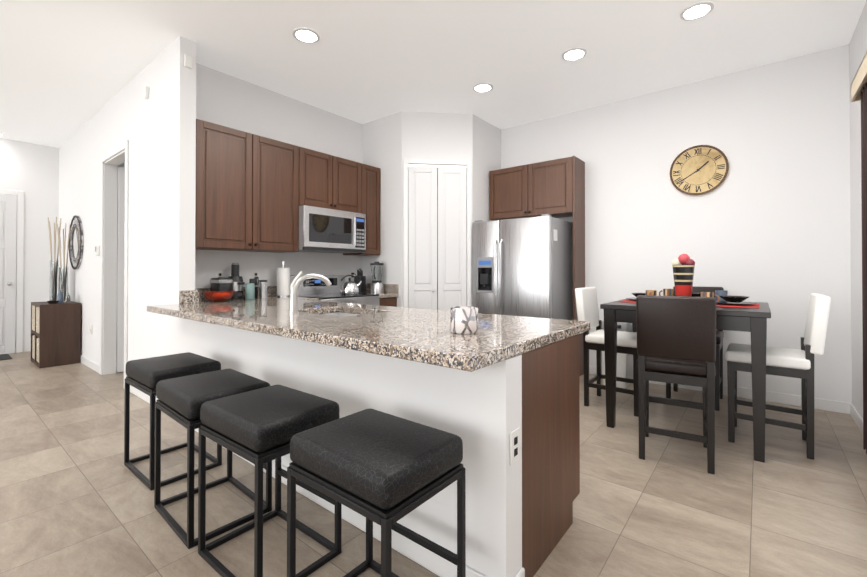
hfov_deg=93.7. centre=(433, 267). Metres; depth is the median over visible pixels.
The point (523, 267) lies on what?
refrigerator
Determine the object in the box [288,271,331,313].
faucet
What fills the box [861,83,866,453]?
vertical blinds
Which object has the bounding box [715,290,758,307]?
place setting
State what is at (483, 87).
recessed light
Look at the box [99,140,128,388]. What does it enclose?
door frame
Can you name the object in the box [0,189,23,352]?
door frame
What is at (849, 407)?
baseboard
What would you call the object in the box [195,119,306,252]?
upper cabinet
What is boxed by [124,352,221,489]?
stool
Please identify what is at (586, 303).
dining chair
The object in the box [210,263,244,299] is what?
juicer
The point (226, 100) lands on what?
wall
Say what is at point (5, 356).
door mat
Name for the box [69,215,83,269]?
mirror
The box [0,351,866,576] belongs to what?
floor
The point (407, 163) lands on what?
trim
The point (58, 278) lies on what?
vase
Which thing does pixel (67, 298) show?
bottle
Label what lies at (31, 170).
wall
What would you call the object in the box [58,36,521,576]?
wall
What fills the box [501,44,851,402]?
wall
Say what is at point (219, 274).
outlet
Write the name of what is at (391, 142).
wall
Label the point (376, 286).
blender
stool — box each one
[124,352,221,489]
[154,369,271,548]
[198,385,341,576]
[287,409,465,576]
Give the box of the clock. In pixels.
[670,145,728,195]
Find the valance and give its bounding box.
[851,52,866,101]
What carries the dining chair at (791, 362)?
on the floor
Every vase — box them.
[48,217,70,301]
[672,254,694,296]
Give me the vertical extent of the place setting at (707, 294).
0.100 m
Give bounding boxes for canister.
[245,283,254,299]
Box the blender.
[370,262,383,292]
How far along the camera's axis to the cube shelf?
5.08 m
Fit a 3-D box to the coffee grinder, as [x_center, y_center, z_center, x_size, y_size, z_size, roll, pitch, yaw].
[-1.740,0.199,3.927,0.086,0.187,0.086,0,-1,39]
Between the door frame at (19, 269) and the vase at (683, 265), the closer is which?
the vase at (683, 265)
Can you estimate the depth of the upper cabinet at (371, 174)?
4.88 m
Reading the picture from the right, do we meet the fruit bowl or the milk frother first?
the milk frother
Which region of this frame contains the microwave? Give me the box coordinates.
[298,205,365,252]
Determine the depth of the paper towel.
4.11 m
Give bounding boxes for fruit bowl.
[203,291,234,301]
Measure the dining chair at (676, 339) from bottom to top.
1.032 m
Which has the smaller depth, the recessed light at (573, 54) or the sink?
the sink
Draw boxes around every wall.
[0,138,58,351]
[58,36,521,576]
[116,162,124,370]
[195,63,361,287]
[362,111,500,306]
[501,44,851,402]
[849,0,866,418]
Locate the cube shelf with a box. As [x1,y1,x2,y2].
[31,301,80,368]
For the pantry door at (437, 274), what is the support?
in the wall at (391, 142)
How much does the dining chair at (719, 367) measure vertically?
1.032 m
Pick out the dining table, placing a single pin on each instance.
(753, 321)
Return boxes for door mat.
[0,354,11,359]
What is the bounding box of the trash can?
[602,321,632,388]
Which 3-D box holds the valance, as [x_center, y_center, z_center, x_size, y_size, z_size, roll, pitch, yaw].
[2.080,-1.193,1.740,0.099,0.120,2.550,0,-1,39]
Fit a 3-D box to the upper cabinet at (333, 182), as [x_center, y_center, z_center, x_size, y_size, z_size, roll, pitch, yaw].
[-1.231,-0.927,4.532,0.342,0.600,0.830,0,-1,39]
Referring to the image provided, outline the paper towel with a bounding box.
[275,261,289,296]
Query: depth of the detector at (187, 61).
3.28 m
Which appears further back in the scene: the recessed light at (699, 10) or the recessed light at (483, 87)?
the recessed light at (483, 87)
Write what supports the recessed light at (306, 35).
in the ceiling
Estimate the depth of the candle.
1.70 m
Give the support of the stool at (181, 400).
on the floor
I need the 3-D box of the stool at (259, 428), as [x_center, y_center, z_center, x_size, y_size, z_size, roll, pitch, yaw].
[-0.685,0.879,1.704,0.474,0.635,0.374,0,-1,38]
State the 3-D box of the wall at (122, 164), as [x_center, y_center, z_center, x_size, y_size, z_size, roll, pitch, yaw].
[-3.454,-0.309,5.230,0.100,3.065,1.080,0,-1,39]
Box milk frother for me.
[259,280,266,297]
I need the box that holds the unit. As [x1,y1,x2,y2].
[147,271,589,576]
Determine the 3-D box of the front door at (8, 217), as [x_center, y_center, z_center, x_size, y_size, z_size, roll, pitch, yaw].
[-6.262,0.091,5.469,0.110,2.260,0.910,0,-1,39]
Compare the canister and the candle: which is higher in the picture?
the canister
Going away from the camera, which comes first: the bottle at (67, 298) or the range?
the range
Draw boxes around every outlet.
[216,271,223,277]
[252,271,258,279]
[510,427,519,465]
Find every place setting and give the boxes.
[619,290,656,302]
[659,289,700,296]
[688,292,719,302]
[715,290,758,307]
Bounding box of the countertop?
[147,283,589,371]
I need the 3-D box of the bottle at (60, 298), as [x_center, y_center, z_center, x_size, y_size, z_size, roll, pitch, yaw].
[-4.778,0.372,5.150,0.119,0.160,0.207,0,0,3]
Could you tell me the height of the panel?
2.445 m
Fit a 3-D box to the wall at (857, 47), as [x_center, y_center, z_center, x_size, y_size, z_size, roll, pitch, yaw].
[0.994,-0.347,0.201,0.120,3.065,8.000,0,-1,39]
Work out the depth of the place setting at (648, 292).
3.28 m
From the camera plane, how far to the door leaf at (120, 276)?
4.71 m
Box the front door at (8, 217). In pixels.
[0,194,16,353]
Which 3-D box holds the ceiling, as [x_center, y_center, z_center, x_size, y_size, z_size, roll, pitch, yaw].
[-2.510,-1.908,3.098,9.196,0.100,8.120,0,-1,39]
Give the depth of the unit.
1.60 m
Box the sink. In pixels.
[324,312,360,316]
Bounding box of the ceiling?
[0,0,865,147]
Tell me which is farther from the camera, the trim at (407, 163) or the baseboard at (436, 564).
the trim at (407, 163)
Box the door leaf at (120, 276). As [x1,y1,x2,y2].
[117,167,124,371]
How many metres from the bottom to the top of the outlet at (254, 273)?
0.115 m
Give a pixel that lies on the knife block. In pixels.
(362, 285)
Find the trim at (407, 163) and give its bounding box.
[403,159,471,307]
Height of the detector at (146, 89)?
0.100 m
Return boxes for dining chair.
[575,287,637,416]
[636,295,715,473]
[666,286,723,410]
[725,293,830,459]
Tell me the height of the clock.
0.490 m
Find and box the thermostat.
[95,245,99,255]
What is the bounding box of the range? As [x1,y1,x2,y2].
[290,275,378,304]
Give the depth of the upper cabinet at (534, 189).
4.76 m
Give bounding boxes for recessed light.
[292,28,319,43]
[473,83,492,92]
[562,48,586,60]
[680,1,713,20]
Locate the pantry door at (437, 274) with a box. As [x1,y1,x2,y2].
[408,166,466,310]
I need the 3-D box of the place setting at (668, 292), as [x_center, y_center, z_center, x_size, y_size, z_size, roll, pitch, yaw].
[2.145,0.229,3.407,0.427,0.100,0.290,0,-1,39]
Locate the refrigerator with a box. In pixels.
[473,214,572,319]
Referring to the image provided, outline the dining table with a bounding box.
[600,297,770,462]
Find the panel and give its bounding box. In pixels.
[573,156,584,376]
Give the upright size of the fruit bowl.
0.085 m
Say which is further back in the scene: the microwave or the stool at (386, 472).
the microwave
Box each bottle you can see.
[47,290,62,303]
[65,293,69,302]
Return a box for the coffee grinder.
[249,279,257,297]
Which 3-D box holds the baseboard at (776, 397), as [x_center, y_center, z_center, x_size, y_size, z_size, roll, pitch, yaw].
[2.597,1.167,4.023,2.140,0.095,0.013,0,-1,39]
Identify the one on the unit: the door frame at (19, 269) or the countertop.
the countertop
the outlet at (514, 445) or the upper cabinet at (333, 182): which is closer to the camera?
the outlet at (514, 445)
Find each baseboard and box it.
[81,355,98,372]
[130,385,486,576]
[589,365,848,413]
[845,402,862,433]
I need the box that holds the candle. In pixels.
[450,306,477,333]
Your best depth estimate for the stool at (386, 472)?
1.27 m
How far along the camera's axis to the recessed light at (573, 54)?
3.52 m
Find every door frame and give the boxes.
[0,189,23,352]
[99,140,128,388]
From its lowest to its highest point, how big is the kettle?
0.213 m
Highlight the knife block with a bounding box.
[354,268,365,292]
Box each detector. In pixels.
[143,86,148,98]
[184,54,191,68]
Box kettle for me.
[340,275,361,293]
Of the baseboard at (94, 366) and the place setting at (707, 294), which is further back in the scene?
the baseboard at (94, 366)
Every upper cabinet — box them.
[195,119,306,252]
[307,149,362,213]
[343,164,380,254]
[489,156,572,220]

